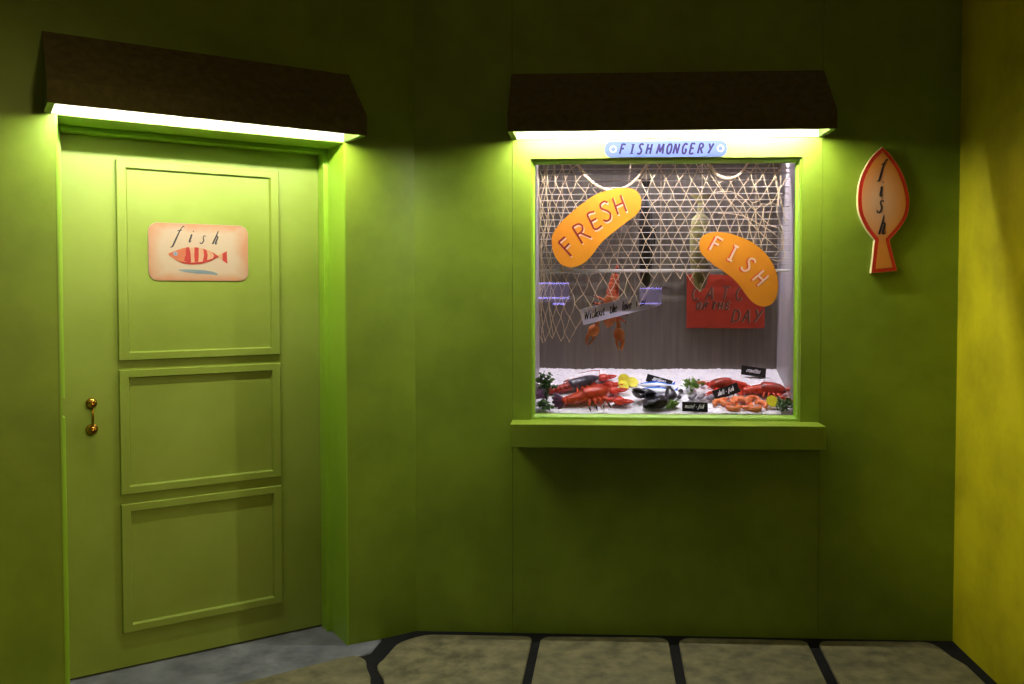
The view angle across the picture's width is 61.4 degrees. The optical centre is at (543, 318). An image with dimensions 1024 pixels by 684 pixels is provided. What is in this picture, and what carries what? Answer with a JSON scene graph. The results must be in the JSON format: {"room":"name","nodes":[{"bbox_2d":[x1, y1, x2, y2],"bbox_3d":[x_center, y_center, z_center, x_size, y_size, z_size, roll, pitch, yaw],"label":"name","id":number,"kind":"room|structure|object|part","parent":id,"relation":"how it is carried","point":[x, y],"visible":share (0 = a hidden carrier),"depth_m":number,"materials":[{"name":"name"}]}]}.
{"room":"shopping street","nodes":[
{"label":"shopping street","id":0,"kind":"room"},
{"bbox_2d":[0,0,415,683],"bbox_3d":[-1.953,-0.286,2.958,3.200,3.420,0.190,-1,2,-33],"label":"wall","id":1,"kind":"structure","parent":0,"point":[371,42],"depth_m":3.32,"materials":[{"name":"green paint"}]},
{"bbox_2d":[60,133,321,678],"bbox_3d":[-1.408,0.323,3.534,1.059,2.105,0.086,-1,2,-33],"label":"door","id":2,"kind":"structure","parent":1,"relation":"in","point":[191,409],"depth_m":3.51,"materials":[{"name":"green paint"}]},
{"bbox_3d":[-1.396,-0.232,3.518,0.628,0.782,0.015,-1,2,-33],"label":"panel moulding","id":3,"kind":"part","parent":2,"relation":"part of","materials":[{"name":"green paint"}]},
{"bbox_2d":[148,222,247,280],"bbox_3d":[-1.405,-0.270,3.516,0.386,0.231,0.007,-1,2,-33],"label":"sign","id":4,"kind":"object","parent":2,"relation":"attached to","point":[176,251],"visible":1,"depth_m":3.51,"materials":[{"name":"cream and pink painted board"},{"name":"black ink"},{"name":"red and blue paint"}]},
{"bbox_3d":[-1.396,0.441,3.540,0.628,0.491,0.015,-1,2,-33],"label":"panel moulding","id":5,"kind":"part","parent":2,"relation":"part of","materials":[{"name":"green paint"}]},
{"bbox_3d":[-1.396,0.980,3.558,0.628,0.511,0.015,-1,2,-33],"label":"panel moulding","id":6,"kind":"part","parent":2,"relation":"part of","materials":[{"name":"green paint"}]},
{"bbox_2d":[55,113,348,683],"bbox_3d":[-1.334,0.324,3.426,1.101,2.130,0.264,-1,2,-33],"label":"trim","id":7,"kind":"structure","parent":1,"relation":"attached to","point":[331,154],"depth_m":3.65,"materials":[{"name":"green paint"}]},
{"bbox_2d":[42,31,366,142],"bbox_3d":[-1.214,-0.859,3.191,1.102,0.280,0.200,-1,2,-33],"label":"awning","id":8,"kind":"object","parent":1,"relation":"attached to","point":[83,76],"visible":1,"depth_m":3.13,"materials":[{"name":"brown wood"}]},
{"bbox_3d":[-1.667,-0.844,2.898,0.022,0.268,0.194,-1,2,-33],"label":"panel","id":9,"kind":"part","parent":8,"relation":"part of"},
{"bbox_3d":[-0.765,-0.863,3.489,0.022,0.268,0.194,-1,2,-33],"label":"panel","id":10,"kind":"part","parent":8,"relation":"part of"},
{"bbox_2d":[70,625,996,683],"bbox_3d":[-0.730,1.512,0.485,5.300,0.066,8.000,0,2,3],"label":"floor","id":11,"kind":"structure","parent":0,"point":[310,655],"depth_m":3.47,"materials":[{"name":"concrete"}]},
{"bbox_2d":[413,0,962,640],"bbox_3d":[0.595,-0.311,3.727,2.429,3.420,0.055,0,2,3],"label":"wall","id":12,"kind":"structure","parent":0,"point":[853,538],"depth_m":3.71,"materials":[{"name":"green paint"}]},
{"bbox_2d":[605,140,726,157],"bbox_3d":[0.522,-0.727,3.686,0.521,0.069,0.006,0,2,3],"label":"sign","id":13,"kind":"object","parent":12,"relation":"attached to","point":[702,148],"visible":1,"depth_m":3.68,"materials":[{"name":"blue plastic"}]},
{"bbox_2d":[510,158,825,449],"bbox_3d":[0.531,-0.186,3.904,1.316,1.444,0.641,0,2,3],"label":"window","id":14,"kind":"structure","parent":12,"relation":"in","point":[658,337],"depth_m":4.19,"materials":[{"name":"green paint"}]},
{"bbox_3d":[-0.037,-0.215,4.017,0.012,1.370,0.442,0,2,3],"label":"panel","id":15,"kind":"part","parent":14,"relation":"part of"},
{"bbox_2d":[552,188,640,266],"bbox_3d":[0.231,-0.397,3.760,0.390,0.346,0.004,0,2,3],"label":"sign","id":16,"kind":"object","parent":14,"relation":"attached to","point":[577,237],"visible":1,"depth_m":3.76,"materials":[{"name":"orange plastic"}]},
{"bbox_2d":[580,165,660,324],"bbox_3d":[0.347,-0.406,3.900,0.368,0.870,0.004,0,2,3],"label":"sign","id":17,"kind":"object","parent":14,"relation":"hanging from","point":[608,310],"visible":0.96,"depth_m":3.91,"materials":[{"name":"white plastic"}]},
{"bbox_2d":[639,167,655,288],"bbox_3d":[0.478,-0.450,3.981,0.087,0.622,0.048,0,2,3],"label":"fish","id":18,"kind":"object","parent":14,"relation":"hanging from","point":[646,252],"visible":0.84,"depth_m":3.97},
{"bbox_3d":[0.557,-0.227,4.216,1.180,1.382,0.012,0,2,3],"label":"panel","id":19,"kind":"part","parent":14,"relation":"part of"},
{"bbox_2d":[537,163,787,342],"bbox_3d":[0.516,-0.313,3.783,1.098,0.846,0.026,0,2,3],"label":"fishing net","id":20,"kind":"object","parent":14,"relation":"hanging from","point":[712,169],"visible":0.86,"depth_m":3.79,"materials":[{"name":"fabric"}]},
{"bbox_2d":[535,368,792,414],"bbox_3d":[0.547,0.353,4.007,1.154,0.209,0.439,0,2,3],"label":"crushed ice","id":21,"kind":"object","parent":14,"relation":"in","point":[560,375],"visible":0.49,"depth_m":4.00,"materials":[{"name":"white ice"}]},
{"bbox_2d":[536,399,553,409],"bbox_3d":[0.004,0.384,3.829,0.078,0.051,0.075,-1,2,-36],"label":"parsley sprig","id":22,"kind":"object","parent":21,"relation":"on","point":[543,402],"visible":1,"depth_m":3.81,"materials":[{"name":"green plant"}]},
{"bbox_2d":[535,371,557,399],"bbox_3d":[0.013,0.307,3.887,0.108,0.139,0.081,0,2,-1],"label":"parsley sprig","id":23,"kind":"object","parent":21,"relation":"on","point":[545,382],"visible":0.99,"depth_m":3.88,"materials":[{"name":"green plant"}]},
{"bbox_3d":[0.007,0.314,3.896,0.068,0.124,0.053,1,2,38],"label":"stem","id":24,"kind":"part","parent":23,"relation":"part of","materials":[{"name":"green plant"}]},
{"bbox_2d":[536,370,622,398],"bbox_3d":[0.155,0.316,4.019,0.432,0.133,0.183,-1,2,-24],"label":"lobster","id":25,"kind":"object","parent":21,"relation":"on","point":[587,380],"visible":0.72,"depth_m":3.99},
{"bbox_2d":[552,384,634,411],"bbox_3d":[0.216,0.355,3.899,0.366,0.111,0.180,0,2,-8],"label":"lobster","id":26,"kind":"object","parent":21,"relation":"on","point":[595,393],"visible":1,"depth_m":3.85,"materials":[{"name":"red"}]},
{"bbox_2d":[618,374,628,382],"bbox_3d":[0.379,0.286,4.072,0.054,0.049,0.034,0,2,3],"label":"lemon slice","id":27,"kind":"object","parent":21,"relation":"on","point":[623,377],"visible":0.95,"depth_m":4.07,"materials":[{"name":"yellow food"}]},
{"bbox_2d":[618,381,628,388],"bbox_3d":[0.373,0.312,4.021,0.054,0.039,0.045,-1,2,-32],"label":"lemon slice","id":28,"kind":"object","parent":21,"relation":"on","point":[625,385],"visible":0.84,"depth_m":4.02,"materials":[{"name":"yellow food"}]},
{"bbox_2d":[627,377,637,386],"bbox_3d":[0.417,0.298,4.043,0.054,0.048,0.036,-1,2,-15],"label":"lemon slice","id":29,"kind":"object","parent":21,"relation":"on","point":[631,381],"visible":1,"depth_m":4.04,"materials":[{"name":"yellow food"}]},
{"bbox_2d":[632,388,645,398],"bbox_3d":[0.428,0.336,3.885,0.056,0.047,0.069,-1,2,-20],"label":"mussel","id":30,"kind":"object","parent":21,"relation":"on","point":[636,392],"visible":1,"depth_m":3.88,"materials":[{"name":"black food"}]},
{"bbox_2d":[641,389,654,398],"bbox_3d":[0.472,0.341,3.901,0.069,0.048,0.057,-1,2,-23],"label":"mussel","id":31,"kind":"object","parent":21,"relation":"on","point":[646,390],"visible":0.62,"depth_m":3.89,"materials":[{"name":"black food"}]},
{"bbox_2d":[643,399,657,409],"bbox_3d":[0.472,0.379,3.812,0.069,0.047,0.057,2,2,39],"label":"mussel","id":32,"kind":"object","parent":21,"relation":"on","point":[647,404],"visible":1,"depth_m":3.80,"materials":[{"name":"black food"}]},
{"bbox_2d":[645,390,656,398],"bbox_3d":[0.480,0.344,3.859,0.057,0.046,0.069,0,2,8],"label":"mussel","id":33,"kind":"object","parent":21,"relation":"on","point":[647,396],"visible":0.84,"depth_m":3.85,"materials":[{"name":"black food"}]},
{"bbox_2d":[638,380,675,388],"bbox_3d":[0.526,0.307,4.005,0.175,0.038,0.033,0,2,5],"label":"sardine","id":34,"kind":"object","parent":21,"relation":"on","point":[651,383],"visible":0.94,"depth_m":4.00,"materials":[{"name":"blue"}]},
{"bbox_2d":[652,397,666,408],"bbox_3d":[0.514,0.374,3.820,0.068,0.051,0.059,1,2,19],"label":"mussel","id":35,"kind":"object","parent":21,"relation":"on","point":[657,403],"visible":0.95,"depth_m":3.80,"materials":[{"name":"black food"}]},
{"bbox_2d":[646,374,672,386],"bbox_3d":[0.541,0.293,4.034,0.126,0.066,0.026,0,2,11],"label":"price tag","id":36,"kind":"object","parent":21,"relation":"on","point":[649,378],"visible":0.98,"depth_m":4.04,"materials":[{"name":"black plastic"}]},
{"bbox_2d":[642,386,677,394],"bbox_3d":[0.529,0.329,3.953,0.175,0.040,0.033,0,2,8],"label":"sardine","id":37,"kind":"object","parent":21,"relation":"on","point":[658,389],"visible":0.51,"depth_m":3.94,"materials":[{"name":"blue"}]},
{"bbox_2d":[655,395,667,406],"bbox_3d":[0.519,0.365,3.820,0.057,0.050,0.072,1,2,20],"label":"mussel","id":38,"kind":"object","parent":21,"relation":"on","point":[660,397],"visible":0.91,"depth_m":3.81,"materials":[{"name":"black food"}]},
{"bbox_2d":[665,387,676,400],"bbox_3d":[0.577,0.339,3.894,0.060,0.060,0.065,1,2,24],"label":"mussel","id":39,"kind":"object","parent":21,"relation":"on","point":[670,393],"visible":0.93,"depth_m":3.87,"materials":[{"name":"black food"}]},
{"bbox_2d":[666,399,678,408],"bbox_3d":[0.570,0.381,3.825,0.073,0.042,0.048,-1,2,-37],"label":"parsley sprig","id":40,"kind":"object","parent":21,"relation":"on","point":[673,403],"visible":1,"depth_m":3.82,"materials":[{"name":"green plant"}]},
{"bbox_2d":[680,376,704,391],"bbox_3d":[0.683,0.303,3.963,0.086,0.076,0.098,-1,2,-33],"label":"parsley sprig","id":41,"kind":"object","parent":21,"relation":"on","point":[688,382],"visible":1,"depth_m":3.95,"materials":[{"name":"green plant"}]},
{"bbox_2d":[688,393,696,399],"bbox_3d":[0.677,0.353,3.899,0.056,0.028,0.028,-2,2,-40],"label":"clam","id":42,"kind":"object","parent":21,"relation":"on","point":[692,396],"visible":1,"depth_m":3.89,"materials":[{"name":"silver food"}]},
{"bbox_2d":[682,402,707,411],"bbox_3d":[0.667,0.398,3.797,0.113,0.062,0.014,0,2,3],"label":"price tag","id":43,"kind":"object","parent":21,"relation":"on","point":[686,406],"visible":1,"depth_m":3.79,"materials":[{"name":"black plastic"}]},
{"bbox_2d":[697,393,704,399],"bbox_3d":[0.715,0.353,3.897,0.056,0.028,0.028,-2,2,-40],"label":"clam","id":44,"kind":"object","parent":21,"relation":"on","point":[701,396],"visible":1,"depth_m":3.88,"materials":[{"name":"grey food"}]},
{"bbox_2d":[706,394,713,399],"bbox_3d":[0.757,0.354,3.894,0.056,0.027,0.028,-2,2,-41],"label":"clam","id":45,"kind":"object","parent":21,"relation":"on","point":[711,396],"visible":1,"depth_m":3.88,"materials":[{"name":"silver food"}]},
{"bbox_2d":[712,398,726,405],"bbox_3d":[0.788,0.373,3.851,0.069,0.030,0.050,0,2,4],"label":"prawn","id":46,"kind":"object","parent":21,"relation":"on","point":[715,402],"visible":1,"depth_m":3.85,"materials":[{"name":"orange food"}]},
{"bbox_2d":[697,377,750,396],"bbox_3d":[0.841,0.315,3.985,0.259,0.089,0.143,0,2,-11],"label":"lobster","id":47,"kind":"object","parent":21,"relation":"on","point":[717,383],"visible":0.73,"depth_m":3.95,"materials":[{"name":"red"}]},
{"bbox_2d":[712,382,739,399],"bbox_3d":[0.826,0.330,3.894,0.127,0.080,0.020,0,2,-4],"label":"price tag","id":48,"kind":"object","parent":21,"relation":"on","point":[731,389],"visible":1,"depth_m":3.89,"materials":[{"name":"black plastic"}]},
{"bbox_2d":[720,397,731,405],"bbox_3d":[0.813,0.372,3.859,0.053,0.037,0.065,0,2,4],"label":"prawn","id":49,"kind":"object","parent":21,"relation":"on","point":[722,402],"visible":1,"depth_m":3.84,"materials":[{"name":"orange food"}]},
{"bbox_2d":[725,404,740,410],"bbox_3d":[0.838,0.394,3.806,0.069,0.030,0.050,0,2,4],"label":"prawn","id":50,"kind":"object","parent":21,"relation":"on","point":[737,407],"visible":1,"depth_m":3.79,"materials":[{"name":"orange food"}]},
{"bbox_2d":[730,396,738,404],"bbox_3d":[0.864,0.366,3.866,0.068,0.036,0.051,-2,3,-44],"label":"prawn","id":51,"kind":"object","parent":21,"relation":"on","point":[732,401],"visible":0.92,"depth_m":3.85,"materials":[{"name":"orange food"}]},
{"bbox_2d":[734,396,749,404],"bbox_3d":[0.886,0.364,3.840,0.068,0.031,0.050,1,2,32],"label":"prawn","id":52,"kind":"object","parent":21,"relation":"on","point":[737,399],"visible":1,"depth_m":3.84,"materials":[{"name":"orange food"}]},
{"bbox_2d":[741,402,753,409],"bbox_3d":[0.902,0.386,3.817,0.069,0.035,0.051,-1,2,-34],"label":"prawn","id":53,"kind":"object","parent":21,"relation":"on","point":[744,407],"visible":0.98,"depth_m":3.80,"materials":[{"name":"orange food"}]},
{"bbox_2d":[741,365,765,377],"bbox_3d":[1.001,0.258,4.106,0.120,0.069,0.019,0,2,6],"label":"price tag","id":54,"kind":"object","parent":21,"relation":"on","point":[745,370],"visible":1,"depth_m":4.10,"materials":[{"name":"black plastic"}]},
{"bbox_2d":[746,395,760,399],"bbox_3d":[0.944,0.359,3.880,0.069,0.031,0.050,0,2,-6],"label":"prawn","id":55,"kind":"object","parent":21,"relation":"on","point":[753,397],"visible":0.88,"depth_m":3.88,"materials":[{"name":"orange food"}]},
{"bbox_2d":[748,405,761,411],"bbox_3d":[0.929,0.395,3.799,0.068,0.030,0.050,1,2,23],"label":"prawn","id":56,"kind":"object","parent":21,"relation":"on","point":[750,408],"visible":1,"depth_m":3.78,"materials":[{"name":"orange food"}]},
{"bbox_2d":[754,399,768,407],"bbox_3d":[0.972,0.378,3.833,0.051,0.033,0.066,-1,2,-38],"label":"prawn","id":57,"kind":"object","parent":21,"relation":"on","point":[761,402],"visible":1,"depth_m":3.83,"materials":[{"name":"orange food"}]},
{"bbox_2d":[736,382,792,401],"bbox_3d":[1.015,0.334,3.931,0.264,0.093,0.152,1,2,20],"label":"lobster","id":58,"kind":"object","parent":21,"relation":"on","point":[765,388],"visible":0.83,"depth_m":3.89,"materials":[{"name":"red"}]},
{"bbox_2d":[766,395,777,406],"bbox_3d":[1.014,0.366,3.816,0.054,0.049,0.032,0,2,-5],"label":"lemon slice","id":59,"kind":"object","parent":21,"relation":"on","point":[771,400],"visible":0.96,"depth_m":3.81,"materials":[{"name":"yellow food"}]},
{"bbox_2d":[775,396,792,411],"bbox_3d":[1.062,0.374,3.793,0.083,0.065,0.083,0,2,12],"label":"parsley sprig","id":60,"kind":"object","parent":21,"relation":"on","point":[781,403],"visible":1,"depth_m":3.78,"materials":[{"name":"green plant"}]},
{"bbox_2d":[539,163,790,271],"bbox_3d":[0.534,-0.468,3.822,1.106,0.522,0.032,0,2,3],"label":"blind","id":61,"kind":"object","parent":14,"relation":"attached to","point":[755,168],"visible":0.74,"depth_m":3.81,"materials":[{"name":"grey"}]},
{"bbox_3d":[0.520,-0.459,3.822,0.001,0.490,0.027,0,2,3],"label":"ladder cord","id":62,"kind":"part","parent":61,"relation":"part of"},
{"bbox_3d":[0.534,-0.213,3.829,1.106,0.013,0.025,0,2,3],"label":"rail","id":63,"kind":"part","parent":61,"relation":"part of","materials":[{"name":"grey"}]},
{"bbox_3d":[0.937,-0.458,3.802,0.001,0.490,0.027,0,2,3],"label":"ladder cord","id":64,"kind":"part","parent":61,"relation":"part of","materials":[{"name":"white fabric"}]},
{"bbox_3d":[0.519,0.494,3.667,1.316,0.100,0.124,0,2,3],"label":"sill","id":65,"kind":"part","parent":14,"relation":"part of","materials":[{"name":"green paint"}]},
{"bbox_2d":[690,194,711,291],"bbox_3d":[0.723,-0.509,3.937,0.124,0.773,0.060,0,2,3],"label":"fish","id":66,"kind":"object","parent":14,"relation":"hanging from","point":[698,278],"visible":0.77,"depth_m":3.93},
{"bbox_2d":[686,275,764,327],"bbox_3d":[0.881,-0.084,4.180,0.374,0.259,0.038,0,2,3],"label":"sign","id":67,"kind":"object","parent":14,"relation":"attached to","point":[722,303],"visible":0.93,"depth_m":4.16,"materials":[{"name":"red"}]},
{"bbox_2d":[699,232,777,306],"bbox_3d":[0.846,-0.214,3.736,0.341,0.323,0.004,0,2,3],"label":"sign","id":68,"kind":"object","parent":14,"relation":"attached to","point":[738,257],"visible":1,"depth_m":3.73,"materials":[{"name":"orange plastic"}]},
{"bbox_3d":[1.130,-0.213,3.961,0.012,1.370,0.442,0,2,3],"label":"panel","id":69,"kind":"part","parent":14,"relation":"part of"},
{"bbox_3d":[0.544,-0.831,3.899,1.140,0.129,0.216,0,2,3],"label":"lamp","id":70,"kind":"object","parent":14,"relation":"attached to","visible":0},
{"bbox_2d":[585,167,630,350],"bbox_3d":[0.303,-0.298,3.986,0.216,0.899,0.089,0,2,-7],"label":"crayfish","id":71,"kind":"object","parent":70,"relation":"hanging from","point":[593,330],"visible":0.69,"depth_m":3.99,"materials":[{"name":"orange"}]},
{"bbox_2d":[507,70,837,139],"bbox_3d":[0.520,-0.909,3.584,1.329,0.282,0.200,0,2,3],"label":"awning","id":72,"kind":"object","parent":12,"relation":"attached to","point":[801,103],"visible":1,"depth_m":3.55,"materials":[{"name":"brown wood"}]},
{"bbox_3d":[-0.132,-0.904,3.618,0.022,0.270,0.194,0,2,3],"label":"panel","id":73,"kind":"part","parent":72,"relation":"part of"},
{"bbox_3d":[1.173,-0.902,3.555,0.022,0.270,0.194,0,2,3],"label":"panel","id":74,"kind":"part","parent":72,"relation":"part of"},
{"bbox_2d":[856,147,909,272],"bbox_3d":[1.435,-0.458,3.643,0.215,0.532,0.024,0,2,3],"label":"sign","id":75,"kind":"object","parent":12,"relation":"attached to","point":[882,196],"visible":1,"depth_m":3.63,"materials":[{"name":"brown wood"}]},
{"bbox_2d":[953,0,1023,683],"bbox_3d":[1.708,-0.255,2.002,0.060,3.420,3.377,0,2,3],"label":"wall","id":76,"kind":"structure","parent":0,"point":[988,586],"depth_m":3.36,"materials":[{"name":"paint"}]}
]}

